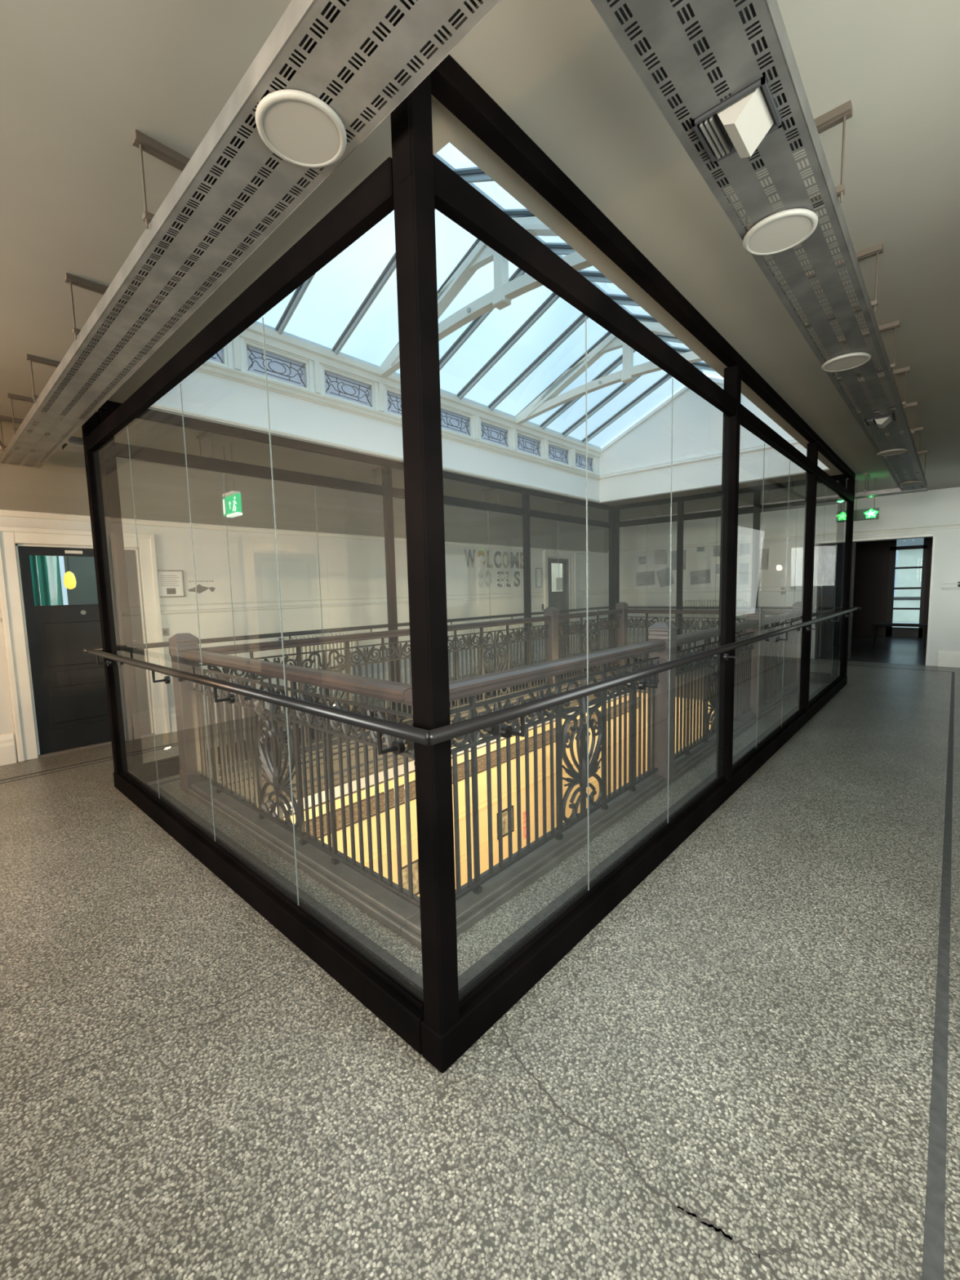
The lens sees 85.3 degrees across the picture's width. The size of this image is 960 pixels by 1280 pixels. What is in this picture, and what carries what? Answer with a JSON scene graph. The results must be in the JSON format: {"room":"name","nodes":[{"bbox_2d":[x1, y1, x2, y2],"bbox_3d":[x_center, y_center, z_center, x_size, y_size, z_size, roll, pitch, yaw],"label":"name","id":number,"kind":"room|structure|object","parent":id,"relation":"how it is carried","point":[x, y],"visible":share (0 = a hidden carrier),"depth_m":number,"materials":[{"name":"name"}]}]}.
{"room":"atrium gallery landing","nodes":[
{"label":"atrium gallery landing","id":0,"kind":"room"},
{"bbox_2d":[0,515,638,897],"bbox_3d":[-0.099,1.323,9.763,0.250,7.500,20.000,4,7,42],"label":"wall","id":1,"kind":"structure","parent":0,"point":[348,568],"depth_m":7.52,"materials":[{"name":"paint"}]},
{"bbox_2d":[17,546,151,754],"bbox_3d":[-3.963,0.078,5.293,0.098,1.998,0.950,4,7,42],"label":"door","id":2,"kind":"structure","parent":1,"relation":"in","point":[69,686],"depth_m":5.20,"materials":[{"name":"black paint"}]},
{"bbox_2d":[0,525,170,762],"bbox_3d":[-4.009,-0.003,5.325,0.300,2.180,1.280,4,7,42],"label":"trim","id":3,"kind":"structure","parent":1,"relation":"attached to","point":[11,599],"depth_m":4.92,"materials":[{"name":"white paint"}]},
{"bbox_2d":[38,733,155,758],"bbox_3d":[-3.908,1.076,5.361,0.040,0.020,0.990,4,7,42],"label":"trim","id":4,"kind":"structure","parent":1,"relation":"attached to","point":[150,734],"depth_m":5.23,"materials":[{"name":"grey"}]},
{"bbox_2d":[157,569,185,597],"bbox_3d":[-3.421,-0.623,5.762,0.025,0.300,0.270,4,7,42],"label":"noticeboard","id":5,"kind":"object","parent":1,"relation":"attached to","point":[171,582],"visible":1,"depth_m":5.76,"materials":[{"name":"grey paper"}]},
{"bbox_2d":[187,580,215,593],"bbox_3d":[-3.210,-0.610,6.012,0.002,0.147,0.300,4,7,42],"label":"sticker","id":6,"kind":"object","parent":1,"relation":"attached to","point":[200,588],"visible":0.99,"depth_m":6.00,"materials":[{"name":"grey paint"}]},
{"bbox_2d":[187,583,208,593],"bbox_3d":[-3.233,-0.589,5.988,0.002,0.110,0.230,4,7,42],"label":"wall decal","id":7,"kind":"object","parent":6,"relation":"on","point":[200,588],"depth_m":5.99,"materials":[{"name":"grey paint"}]},
{"bbox_2d":[0,635,608,765],"bbox_3d":[-1.471,0.633,7.991,0.035,0.280,14.070,4,7,42],"label":"baseboard","id":8,"kind":"structure","parent":1,"relation":"attached to","point":[7,752],"depth_m":6.39,"materials":[{"name":"white paint"}]},
{"bbox_2d":[0,424,608,552],"bbox_3d":[-1.420,-1.933,7.639,0.384,0.790,14.070,4,7,42],"label":"trim","id":9,"kind":"structure","parent":1,"relation":"attached to","point":[60,486],"depth_m":6.28,"materials":[{"name":"paint"}]},
{"bbox_2d":[0,509,608,555],"bbox_3d":[-1.524,-1.519,7.783,0.035,0.065,14.070,4,7,42],"label":"trim","id":10,"kind":"structure","parent":1,"relation":"attached to","point":[5,513],"depth_m":6.18,"materials":[{"name":"white paint"}]},
{"bbox_2d":[160,590,608,606],"bbox_3d":[-1.509,-0.632,7.875,0.016,0.020,14.070,4,7,42],"label":"trim","id":11,"kind":"structure","parent":1,"relation":"attached to","point":[222,603],"depth_m":7.04,"materials":[{"name":"paint"}]},
{"bbox_2d":[160,592,608,614],"bbox_3d":[-1.503,-0.557,7.878,0.028,0.040,14.070,4,7,42],"label":"trim","id":12,"kind":"structure","parent":1,"relation":"attached to","point":[218,610],"depth_m":7.02,"materials":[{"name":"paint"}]},
{"bbox_2d":[401,859,419,895],"bbox_3d":[-1.154,3.975,8.580,0.025,0.600,0.420,4,7,42],"label":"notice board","id":13,"kind":"object","parent":1,"relation":"attached to","point":[415,864],"visible":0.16,"depth_m":8.64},
{"bbox_2d":[283,694,628,818],"bbox_3d":[0.017,2.006,9.738,0.020,0.020,20.000,4,7,42],"label":"trim","id":14,"kind":"structure","parent":1,"relation":"attached to","point":[411,771],"depth_m":8.32,"materials":[{"name":"brown"}]},
{"bbox_2d":[297,697,638,836],"bbox_3d":[0.023,2.319,9.769,0.016,0.250,20.000,4,7,42],"label":"trim","id":15,"kind":"structure","parent":1,"relation":"attached to","point":[482,762],"depth_m":8.56,"materials":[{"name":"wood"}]},
{"bbox_2d":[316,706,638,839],"bbox_3d":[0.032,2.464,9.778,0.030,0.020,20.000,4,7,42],"label":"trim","id":16,"kind":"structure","parent":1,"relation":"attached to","point":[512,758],"depth_m":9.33,"materials":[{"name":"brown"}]},
{"bbox_2d":[364,731,638,866],"bbox_3d":[0.049,3.170,9.846,0.030,0.025,20.000,4,7,42],"label":"trim","id":17,"kind":"structure","parent":1,"relation":"attached to","point":[554,772],"depth_m":9.81,"materials":[{"name":"brown wood"}]},
{"bbox_2d":[497,805,514,839],"bbox_3d":[0.511,3.639,10.391,0.025,0.540,0.500,4,7,42],"label":"framed picture","id":18,"kind":"object","parent":1,"relation":"attached to","point":[504,812],"visible":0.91,"depth_m":10.39,"materials":[{"name":"black paint"}]},
{"bbox_2d":[547,558,568,654],"bbox_3d":[1.706,-0.726,11.528,0.040,2.128,0.900,4,7,42],"label":"door","id":19,"kind":"structure","parent":1,"relation":"in","point":[559,600],"depth_m":11.62,"materials":[{"name":"grey paint"}]},
{"bbox_2d":[542,549,576,653],"bbox_3d":[1.682,-0.806,11.541,0.300,2.310,1.230,4,7,42],"label":"trim","id":20,"kind":"structure","parent":1,"relation":"attached to","point":[547,553],"depth_m":11.71,"materials":[{"name":"white paint"}]},
{"bbox_2d":[151,337,599,502],"bbox_3d":[-0.339,-2.628,6.758,0.160,0.910,7.530,4,7,42],"label":"wall","id":21,"kind":"structure","parent":0,"point":[202,393],"depth_m":5.37,"materials":[{"name":"white paint"}]},
{"bbox_2d":[206,345,227,367],"bbox_3d":[-2.454,-2.516,4.359,0.042,0.290,0.640,4,7,42],"label":"window","id":22,"kind":"structure","parent":21,"relation":"in","point":[220,357],"depth_m":4.56,"materials":[{"name":"glass"}]},
{"bbox_2d":[244,339,310,391],"bbox_3d":[-1.923,-2.585,4.940,0.042,0.290,0.640,4,7,42],"label":"window","id":23,"kind":"structure","parent":21,"relation":"in","point":[282,367],"depth_m":4.94,"materials":[{"name":"white paint"}]},
{"bbox_2d":[322,366,374,409],"bbox_3d":[-1.391,-2.654,5.521,0.042,0.290,0.640,4,7,42],"label":"window","id":24,"kind":"structure","parent":21,"relation":"in","point":[336,384],"depth_m":5.52,"materials":[{"name":"white paint"}]},
{"bbox_2d":[151,323,601,502],"bbox_3d":[-0.260,-2.628,6.686,0.055,0.900,7.210,4,7,42],"label":"trim","id":25,"kind":"structure","parent":21,"relation":"attached to","point":[318,355],"depth_m":5.56,"materials":[{"name":"white paint"}]},
{"bbox_2d":[385,386,401,417],"bbox_3d":[-0.860,-2.723,6.101,0.042,0.290,0.640,4,7,42],"label":"window","id":26,"kind":"structure","parent":21,"relation":"in","point":[393,403],"depth_m":5.96,"materials":[{"name":"white paint"}]},
{"bbox_2d":[440,405,472,438],"bbox_3d":[-0.329,-2.791,6.682,0.042,0.290,0.640,4,7,42],"label":"window","id":27,"kind":"structure","parent":21,"relation":"in","point":[451,420],"depth_m":6.71,"materials":[{"name":"white paint"}]},
{"bbox_2d":[480,418,510,448],"bbox_3d":[0.202,-2.860,7.263,0.042,0.290,0.640,4,7,42],"label":"window","id":28,"kind":"structure","parent":21,"relation":"in","point":[491,433],"depth_m":7.27,"materials":[{"name":"white paint"}]},
{"bbox_2d":[516,431,542,457],"bbox_3d":[0.734,-2.929,7.844,0.042,0.290,0.640,4,7,42],"label":"window","id":29,"kind":"structure","parent":21,"relation":"in","point":[527,444],"depth_m":7.85,"materials":[{"name":"white paint"}]},
{"bbox_2d":[548,441,569,466],"bbox_3d":[1.265,-2.998,8.424,0.042,0.290,0.640,4,7,42],"label":"window","id":30,"kind":"structure","parent":21,"relation":"in","point":[557,453],"depth_m":8.44,"materials":[{"name":"white paint"}]},
{"bbox_2d":[575,450,594,473],"bbox_3d":[1.796,-3.067,9.005,0.042,0.290,0.640,4,7,42],"label":"window","id":31,"kind":"structure","parent":21,"relation":"in","point":[580,458],"depth_m":9.00,"materials":[{"name":"glass"}]},
{"bbox_2d":[515,320,702,424],"bbox_3d":[1.799,-3.443,6.332,3.500,0.830,0.120,4,7,42],"label":"roof truss","id":32,"kind":"object","parent":21,"relation":"on","point":[628,373],"visible":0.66,"depth_m":6.56,"materials":[{"name":"white metal"}]},
{"bbox_2d":[0,635,959,1279],"bbox_3d":[3.042,0.844,7.784,7.610,0.321,20.200,4,7,42],"label":"floor","id":33,"kind":"structure","parent":0,"point":[728,1076],"depth_m":1.68,"materials":[{"name":"stone"}]},
{"bbox_2d":[0,699,382,781],"bbox_3d":[-1.236,0.822,7.444,0.035,0.006,13.350,4,7,42],"label":"trim","id":34,"kind":"structure","parent":33,"relation":"on","point":[380,700],"depth_m":4.78,"materials":[{"name":"wood"}]},
{"bbox_2d":[81,73,459,1054],"bbox_3d":[-1.528,-0.232,2.791,3.790,3.000,0.100,4,7,42],"label":"glass wall","id":35,"kind":"structure","parent":33,"relation":"on","point":[396,1000],"depth_m":1.87,"materials":[{"name":"black paint"}]},
{"bbox_2d":[151,785,422,988],"bbox_3d":[-1.386,1.249,3.047,3.295,0.006,0.060,4,7,42],"label":"trim","id":36,"kind":"structure","parent":35,"relation":"attached to","point":[362,939],"depth_m":2.54,"materials":[{"name":"grey metal"}]},
{"bbox_2d":[279,631,360,699],"bbox_3d":[-2.139,0.395,7.085,0.111,0.959,1.176,4,7,42],"label":"radiator","id":37,"kind":"object","parent":33,"relation":"on","point":[292,651],"visible":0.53,"depth_m":7.02,"materials":[{"name":"white metal"}]},
{"bbox_2d":[97,400,613,782],"bbox_3d":[-0.156,-0.673,7.021,0.100,3.000,8.039,4,7,42],"label":"glass wall","id":38,"kind":"structure","parent":33,"relation":"on","point":[110,450],"depth_m":4.82,"materials":[{"name":"black paint"}]},
{"bbox_2d":[82,606,861,755],"bbox_3d":[1.173,-0.144,5.816,4.095,0.128,8.384,4,7,42],"label":"handrail","id":39,"kind":"object","parent":38,"relation":"attached to","point":[491,721],"visible":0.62,"depth_m":2.15,"materials":[{"name":"black"}]},
{"bbox_2d":[225,674,702,808],"bbox_3d":[1.146,1.092,5.793,2.560,0.320,6.880,4,7,42],"label":"trim","id":40,"kind":"structure","parent":33,"relation":"attached to","point":[574,703],"depth_m":5.01,"materials":[{"name":"brown wood"}]},
{"bbox_2d":[179,666,798,950],"bbox_3d":[1.145,0.885,5.777,2.920,0.075,7.230,4,7,42],"label":"trim","id":41,"kind":"structure","parent":33,"relation":"on","point":[397,914],"depth_m":2.91,"materials":[{"name":"wood"}]},
{"bbox_2d":[168,632,205,794],"bbox_3d":[-2.245,0.559,4.023,0.162,1.225,0.162,4,7,42],"label":"newel post","id":42,"kind":"object","parent":41,"relation":"on","point":[185,701],"visible":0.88,"depth_m":3.96,"materials":[{"name":"wood"}]},
{"bbox_2d":[182,649,420,909],"bbox_3d":[-1.219,0.669,3.118,2.578,1.070,0.124,4,7,42],"label":"iron railing","id":43,"kind":"object","parent":41,"relation":"on","point":[386,690],"visible":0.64,"depth_m":2.88,"materials":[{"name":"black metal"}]},
{"bbox_2d":[197,628,413,771],"bbox_3d":[-1.445,0.503,4.900,0.124,1.070,2.211,4,7,42],"label":"iron railing","id":44,"kind":"object","parent":41,"relation":"on","point":[298,643],"visible":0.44,"depth_m":4.90,"materials":[{"name":"grey metal"}]},
{"bbox_2d":[447,616,551,709],"bbox_3d":[0.201,0.289,6.699,0.124,1.070,2.356,4,7,42],"label":"iron railing","id":45,"kind":"object","parent":41,"relation":"on","point":[481,642],"visible":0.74,"depth_m":6.68,"materials":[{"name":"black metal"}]},
{"bbox_2d":[403,640,666,919],"bbox_3d":[0.534,0.634,3.031,0.124,1.070,2.360,4,7,42],"label":"iron railing","id":46,"kind":"object","parent":41,"relation":"on","point":[471,686],"visible":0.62,"depth_m":2.88,"materials":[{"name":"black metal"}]},
{"bbox_2d":[543,607,558,691],"bbox_3d":[1.047,0.132,7.621,0.162,1.225,0.162,4,7,42],"label":"newel post","id":47,"kind":"object","parent":41,"relation":"on","point":[552,642],"visible":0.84,"depth_m":7.55,"materials":[{"name":"wood"}]},
{"bbox_2d":[558,608,622,680],"bbox_3d":[1.779,0.085,8.425,0.124,1.070,2.011,4,7,42],"label":"iron railing","id":48,"kind":"object","parent":41,"relation":"on","point":[601,624],"visible":0.84,"depth_m":8.37,"materials":[{"name":"grey metal"}]},
{"bbox_2d":[615,601,627,666],"bbox_3d":[2.509,-0.058,9.220,0.162,1.225,0.162,4,7,42],"label":"newel post","id":49,"kind":"object","parent":41,"relation":"on","point":[623,630],"visible":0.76,"depth_m":9.15,"materials":[{"name":"wood"}]},
{"bbox_2d":[624,608,700,671],"bbox_3d":[3.041,0.023,8.742,1.271,1.070,0.124,4,7,42],"label":"iron railing","id":50,"kind":"object","parent":41,"relation":"on","point":[646,611],"visible":0.41,"depth_m":8.77,"materials":[{"name":"grey metal"}]},
{"bbox_2d":[648,622,677,786],"bbox_3d":[1.382,0.477,3.954,0.162,1.225,0.162,4,7,42],"label":"newel post","id":51,"kind":"object","parent":41,"relation":"on","point":[659,630],"visible":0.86,"depth_m":3.89,"materials":[{"name":"wood"}]},
{"bbox_2d":[675,620,759,759],"bbox_3d":[2.207,0.418,4.859,0.124,1.070,2.286,4,7,42],"label":"iron railing","id":52,"kind":"object","parent":41,"relation":"on","point":[708,683],"visible":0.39,"depth_m":4.60,"materials":[{"name":"grey metal"}]},
{"bbox_2d":[699,609,792,672],"bbox_3d":[3.990,0.083,7.882,1.286,1.070,0.124,4,7,42],"label":"iron railing","id":53,"kind":"object","parent":41,"relation":"on","point":[701,611],"visible":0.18,"depth_m":8.03,"materials":[{"name":"grey metal"}]},
{"bbox_2d":[745,608,765,719],"bbox_3d":[3.029,0.264,5.755,0.162,1.225,0.162,4,7,42],"label":"newel post","id":54,"kind":"object","parent":41,"relation":"on","point":[753,614],"visible":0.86,"depth_m":5.69,"materials":[{"name":"wood"}]},
{"bbox_2d":[762,610,800,704],"bbox_3d":[3.778,0.214,6.577,0.124,1.070,2.061,4,7,42],"label":"iron railing","id":55,"kind":"object","parent":41,"relation":"on","point":[774,654],"visible":0.59,"depth_m":6.54,"materials":[{"name":"grey metal"}]},
{"bbox_2d":[792,601,801,683],"bbox_3d":[4.525,0.070,7.391,0.162,1.225,0.162,4,7,42],"label":"newel post","id":56,"kind":"object","parent":41,"relation":"on","point":[797,606],"visible":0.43,"depth_m":7.32,"materials":[{"name":"wood"}]},
{"bbox_2d":[471,622,533,673],"bbox_3d":[0.450,0.089,9.918,0.111,0.899,1.876,4,7,42],"label":"radiator","id":57,"kind":"object","parent":33,"relation":"on","point":[518,625],"visible":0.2,"depth_m":9.77,"materials":[{"name":"white metal"}]},
{"bbox_2d":[397,54,855,1073],"bbox_3d":[2.547,-0.496,4.501,0.100,3.000,8.140,4,7,42],"label":"glass wall","id":58,"kind":"structure","parent":33,"relation":"on","point":[487,997],"depth_m":1.96,"materials":[{"name":"black paint"}]},
{"bbox_2d":[457,684,827,990],"bbox_3d":[2.452,0.990,4.760,0.060,0.006,7.785,4,7,42],"label":"trim","id":59,"kind":"structure","parent":58,"relation":"attached to","point":[465,977],"depth_m":2.66,"materials":[{"name":"grey metal"}]},
{"bbox_2d":[681,599,747,648],"bbox_3d":[5.020,-0.296,11.350,1.476,1.168,0.111,4,7,42],"label":"radiator","id":60,"kind":"object","parent":33,"relation":"on","point":[708,602],"visible":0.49,"depth_m":11.44,"materials":[{"name":"white metal"}]},
{"bbox_2d":[613,474,847,683],"bbox_3d":[3.881,-0.933,8.697,3.598,3.000,0.100,4,7,42],"label":"glass wall","id":61,"kind":"structure","parent":33,"relation":"on","point":[824,677],"depth_m":8.19,"materials":[{"name":"black paint"}]},
{"bbox_2d":[871,622,928,645],"bbox_3d":[9.825,-0.145,12.211,1.050,0.470,0.400,4,7,42],"label":"table","id":62,"kind":"object","parent":33,"relation":"on","point":[873,625],"visible":0.87,"depth_m":12.10,"materials":[{"name":"black wood"}]},
{"bbox_2d":[921,671,955,1279],"bbox_3d":[3.133,1.097,3.480,0.035,0.006,13.350,4,7,42],"label":"trim","id":63,"kind":"structure","parent":33,"relation":"on","point":[933,1260],"depth_m":1.56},
{"bbox_2d":[0,0,959,521],"bbox_3d":[1.242,-2.041,5.123,6.970,0.020,14.370,4,7,42],"label":"ceiling","id":64,"kind":"structure","parent":0,"point":[78,78],"depth_m":1.90,"materials":[{"name":"paint"}]},
{"bbox_2d":[222,443,242,517],"bbox_3d":[-2.502,-1.595,5.221,0.400,0.705,0.080,4,7,42],"label":"exit sign","id":65,"kind":"object","parent":64,"relation":"hanging from","point":[233,498],"visible":0.94,"depth_m":5.19,"materials":[{"name":"green plastic"}]},
{"bbox_2d":[0,0,502,467],"bbox_3d":[-2.006,-1.565,2.723,5.550,0.311,0.320,4,7,42],"label":"ceiling panel","id":66,"kind":"object","parent":64,"relation":"hanging from","point":[362,59],"visible":1,"depth_m":1.54,"materials":[{"name":"metal"}]},
{"bbox_2d":[255,88,346,168],"bbox_3d":[-0.456,-1.303,1.336,0.222,0.017,0.222,4,7,42],"label":"ceiling lamp","id":67,"kind":"object","parent":66,"relation":"attached to","point":[299,127],"visible":1,"depth_m":1.32,"materials":[{"name":"grey plastic"}]},
{"bbox_2d":[262,100,340,164],"bbox_3d":[-0.456,-1.303,1.336,0.190,0.012,0.190,4,7,42],"label":"diffuser","id":68,"kind":"object","parent":67,"relation":"attached to","point":[297,131],"depth_m":1.33,"materials":[{"name":"grey plastic"}]},
{"bbox_2d":[62,431,589,525],"bbox_3d":[-0.497,-2.018,7.044,0.320,0.311,8.150,4,7,42],"label":"cable tray","id":69,"kind":"object","parent":64,"relation":"hanging from","point":[76,444],"visible":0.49,"depth_m":4.80,"materials":[{"name":"metal"}]},
{"bbox_2d":[590,0,928,490],"bbox_3d":[2.150,-1.689,2.960,0.320,0.311,10.750,4,7,42],"label":"ceiling panel","id":70,"kind":"object","parent":64,"relation":"hanging from","point":[686,54],"visible":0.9,"depth_m":1.50,"materials":[{"name":"metal"}]},
{"bbox_2d":[691,66,782,164],"bbox_3d":[0.665,-1.329,1.348,0.170,0.085,0.170,4,7,42],"label":"ceiling lamp","id":71,"kind":"object","parent":70,"relation":"attached to","point":[739,123],"visible":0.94,"depth_m":1.32,"materials":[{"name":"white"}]},
{"bbox_2d":[742,208,817,255],"bbox_3d":[1.016,-1.381,1.769,0.222,0.017,0.222,4,7,42],"label":"ceiling lamp","id":72,"kind":"object","parent":70,"relation":"attached to","point":[781,231],"visible":1,"depth_m":1.75,"materials":[{"name":"grey plastic"}]},
{"bbox_2d":[747,215,812,253],"bbox_3d":[1.016,-1.381,1.769,0.190,0.012,0.190,4,7,42],"label":"diffuser","id":73,"kind":"object","parent":72,"relation":"attached to","point":[774,233],"depth_m":1.76,"materials":[{"name":"grey plastic"}]},
{"bbox_2d":[821,351,871,372],"bbox_3d":[1.985,-1.506,2.827,0.222,0.017,0.222,4,7,42],"label":"ceiling lamp","id":74,"kind":"object","parent":70,"relation":"attached to","point":[852,360],"visible":1,"depth_m":2.81,"materials":[{"name":"grey plastic"}]},
{"bbox_2d":[824,355,866,370],"bbox_3d":[1.985,-1.507,2.827,0.190,0.012,0.190,4,7,42],"label":"diffuser","id":75,"kind":"object","parent":74,"relation":"attached to","point":[839,362],"depth_m":2.82,"materials":[{"name":"grey plastic"}]},
{"bbox_2d":[864,409,896,428],"bbox_3d":[2.978,-1.629,3.877,0.170,0.085,0.170,4,7,42],"label":"ceiling lamp","id":76,"kind":"object","parent":70,"relation":"attached to","point":[882,421],"visible":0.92,"depth_m":3.83,"materials":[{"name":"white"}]},
{"bbox_2d":[594,472,928,527],"bbox_3d":[4.168,-2.287,8.655,4.975,0.311,0.320,4,7,42],"label":"cable tray","id":77,"kind":"object","parent":64,"relation":"hanging from","point":[865,494],"visible":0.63,"depth_m":7.39,"materials":[{"name":"metal"}]},
{"bbox_2d":[853,477,879,520],"bbox_3d":[5.733,-2.093,7.759,0.351,0.600,0.086,4,7,42],"label":"exit sign","id":78,"kind":"object","parent":64,"relation":"hanging from","point":[867,513],"visible":0.85,"depth_m":7.75,"materials":[{"name":"green plastic"}]},
{"bbox_2d":[253,153,715,448],"bbox_3d":[0.995,-3.372,5.450,3.816,0.943,7.210,4,7,42],"label":"skylight roof","id":79,"kind":"structure","parent":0,"point":[470,175],"depth_m":5.85,"materials":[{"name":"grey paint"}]},
{"bbox_2d":[551,563,561,591],"bbox_3d":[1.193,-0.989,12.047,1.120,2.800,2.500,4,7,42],"label":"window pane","id":80,"kind":"structure","parent":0,"point":[554,566],"depth_m":12.93,"materials":[{"name":"glass"}]},
{"bbox_2d":[640,693,714,773],"bbox_3d":[7.169,2.567,12.377,7.110,4.170,0.200,4,7,42],"label":"wall","id":81,"kind":"structure","parent":0,"point":[642,693],"depth_m":14.02,"materials":[{"name":"yellow paint"}]},
{"bbox_2d":[599,377,828,502],"bbox_3d":[3.483,-3.257,8.201,3.500,1.700,0.160,4,7,42],"label":"wall","id":82,"kind":"structure","parent":0,"point":[697,424],"depth_m":8.33,"materials":[{"name":"white paint"}]},
{"bbox_2d":[599,377,799,479],"bbox_3d":[3.413,-3.437,8.111,3.500,1.280,0.035,4,7,42],"label":"trim","id":83,"kind":"structure","parent":82,"relation":"attached to","point":[793,442],"depth_m":8.40,"materials":[{"name":"white paint"}]},
{"bbox_2d":[608,486,959,666],"bbox_3d":[6.000,-1.225,10.677,7.310,3.100,0.250,4,7,42],"label":"wall","id":84,"kind":"structure","parent":0,"point":[938,507],"depth_m":10.36,"materials":[{"name":"paint"}]},
{"bbox_2d":[635,570,654,586],"bbox_3d":[3.929,-1.458,12.363,0.476,0.353,0.014,4,7,42],"label":"print","id":85,"kind":"object","parent":84,"relation":"attached to","point":[641,577],"visible":0.95,"depth_m":12.37},
{"bbox_2d":[654,549,666,564],"bbox_3d":[4.190,-1.938,12.066,0.311,0.369,0.014,4,7,42],"label":"print","id":86,"kind":"object","parent":84,"relation":"attached to","point":[660,556],"visible":1,"depth_m":12.07},
{"bbox_2d":[656,566,674,587],"bbox_3d":[4.283,-1.445,12.040,0.437,0.478,0.014,4,7,42],"label":"print","id":87,"kind":"object","parent":84,"relation":"attached to","point":[664,575],"visible":1,"depth_m":12.05},
{"bbox_2d":[689,568,710,584],"bbox_3d":[4.868,-1.389,11.511,0.450,0.329,0.014,4,7,42],"label":"print","id":88,"kind":"object","parent":84,"relation":"attached to","point":[703,576],"visible":1,"depth_m":11.51},
{"bbox_2d":[738,563,748,584],"bbox_3d":[5.526,-1.387,10.910,0.180,0.440,0.014,4,7,42],"label":"print","id":89,"kind":"object","parent":84,"relation":"attached to","point":[744,567],"visible":1,"depth_m":10.91},
{"bbox_2d":[759,548,768,569],"bbox_3d":[5.763,-1.650,10.662,0.272,0.428,0.014,4,7,42],"label":"print","id":90,"kind":"object","parent":84,"relation":"attached to","point":[765,552],"visible":0.6,"depth_m":10.63},
{"bbox_2d":[607,524,959,553],"bbox_3d":[5.811,-2.016,10.562,7.110,0.065,0.035,4,7,42],"label":"trim","id":91,"kind":"structure","parent":84,"relation":"attached to","point":[949,526],"depth_m":9.95,"materials":[{"name":"white paint"}]},
{"bbox_2d":[619,586,959,594],"bbox_3d":[5.838,-1.004,10.662,7.110,0.040,0.028,4,7,42],"label":"trim","id":92,"kind":"structure","parent":84,"relation":"attached to","point":[943,588],"depth_m":11.02,"materials":[{"name":"paint"}]},
{"bbox_2d":[627,635,959,667],"bbox_3d":[5.864,0.186,10.774,7.110,0.280,0.035,4,7,42],"label":"baseboard","id":93,"kind":"structure","parent":84,"relation":"attached to","point":[945,658],"depth_m":8.87,"materials":[{"name":"white paint"}]},
{"bbox_2d":[811,542,856,659],"bbox_3d":[6.735,-0.726,9.950,0.640,2.190,0.098,4,7,42],"label":"door","id":94,"kind":"structure","parent":84,"relation":"in","point":[828,566],"depth_m":10.03,"materials":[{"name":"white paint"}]},
{"bbox_2d":[814,533,935,665],"bbox_3d":[7.083,-0.743,9.573,1.840,2.300,0.040,4,7,42],"label":"trim","id":95,"kind":"structure","parent":84,"relation":"attached to","point":[931,534],"depth_m":9.02,"materials":[{"name":"white paint"}]},
{"bbox_2d":[852,537,933,637],"bbox_3d":[10.793,-1.447,13.858,2.450,2.700,0.150,4,7,42],"label":"wall","id":96,"kind":"structure","parent":0,"point":[872,557],"depth_m":13.97,"materials":[{"name":"brown paint"}]},
{"bbox_2d":[885,537,928,637],"bbox_3d":[11.091,-1.385,13.551,0.750,2.620,0.050,4,7,42],"label":"door","id":97,"kind":"structure","parent":96,"relation":"in","point":[891,631],"depth_m":13.61,"materials":[{"name":"black paint"}]},
{"bbox_3d":[-4.677,-0.270,6.075,1.720,2.800,3.300,4,7,42],"label":"wall","id":98,"kind":"structure","parent":0,"visible":0},
{"bbox_2d":[29,555,63,605],"bbox_3d":[-5.059,-0.554,6.391,0.063,1.623,2.600,4,7,42],"label":"curtain","id":99,"kind":"object","parent":98,"relation":"hanging from","point":[45,570],"visible":0.13,"depth_m":6.24,"materials":[{"name":"teal fabric"}]},
{"bbox_2d":[63,555,76,589],"bbox_3d":[-4.519,-1.048,5.688,0.110,0.985,0.107,4,7,42],"label":"pendant lamp","id":100,"kind":"object","parent":98,"relation":"hanging from","point":[69,580],"visible":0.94,"depth_m":5.70,"materials":[{"name":"yellow glass"}]},
{"bbox_2d":[63,555,98,604],"bbox_3d":[-4.676,-0.658,6.912,0.057,1.510,1.280,4,7,42],"label":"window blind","id":101,"kind":"object","parent":98,"relation":"attached to","point":[85,592],"visible":0.02,"depth_m":6.55,"materials":[{"name":"grey"}]},
{"bbox_3d":[2.369,-2.457,4.302,0.160,0.910,7.530,4,7,42],"label":"wall","id":102,"kind":"structure","parent":0,"visible":0},
{"bbox_2d":[378,215,592,377],"bbox_3d":[0.185,-3.233,4.568,3.500,0.830,0.120,4,7,42],"label":"roof truss","id":103,"kind":"object","parent":102,"relation":"on","point":[504,291],"visible":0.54,"depth_m":4.66,"materials":[{"name":"white paint"}]},
{"label":"outside","id":104,"kind":"structure","parent":0,"visible":0},
{"bbox_2d":[892,621,919,627],"bbox_3d":[23.086,-1.333,25.515,26.000,0.240,33.200,4,7,42],"label":"ground","id":105,"kind":"structure","parent":104,"point":[899,622],"depth_m":18.87,"materials":[{"name":"grey"}]},
{"bbox_2d":[892,596,920,622],"bbox_3d":[16.853,-1.078,18.663,12.000,0.950,0.400,4,7,42],"label":"wall","id":106,"kind":"structure","parent":105,"relation":"on","point":[913,615],"depth_m":19.35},
{"bbox_2d":[895,537,924,596],"bbox_3d":[27.588,-4.128,25.963,10.800,5.100,6.800,4,7,42],"label":"house","id":107,"kind":"structure","parent":105,"relation":"on","point":[906,557],"depth_m":26.88,"materials":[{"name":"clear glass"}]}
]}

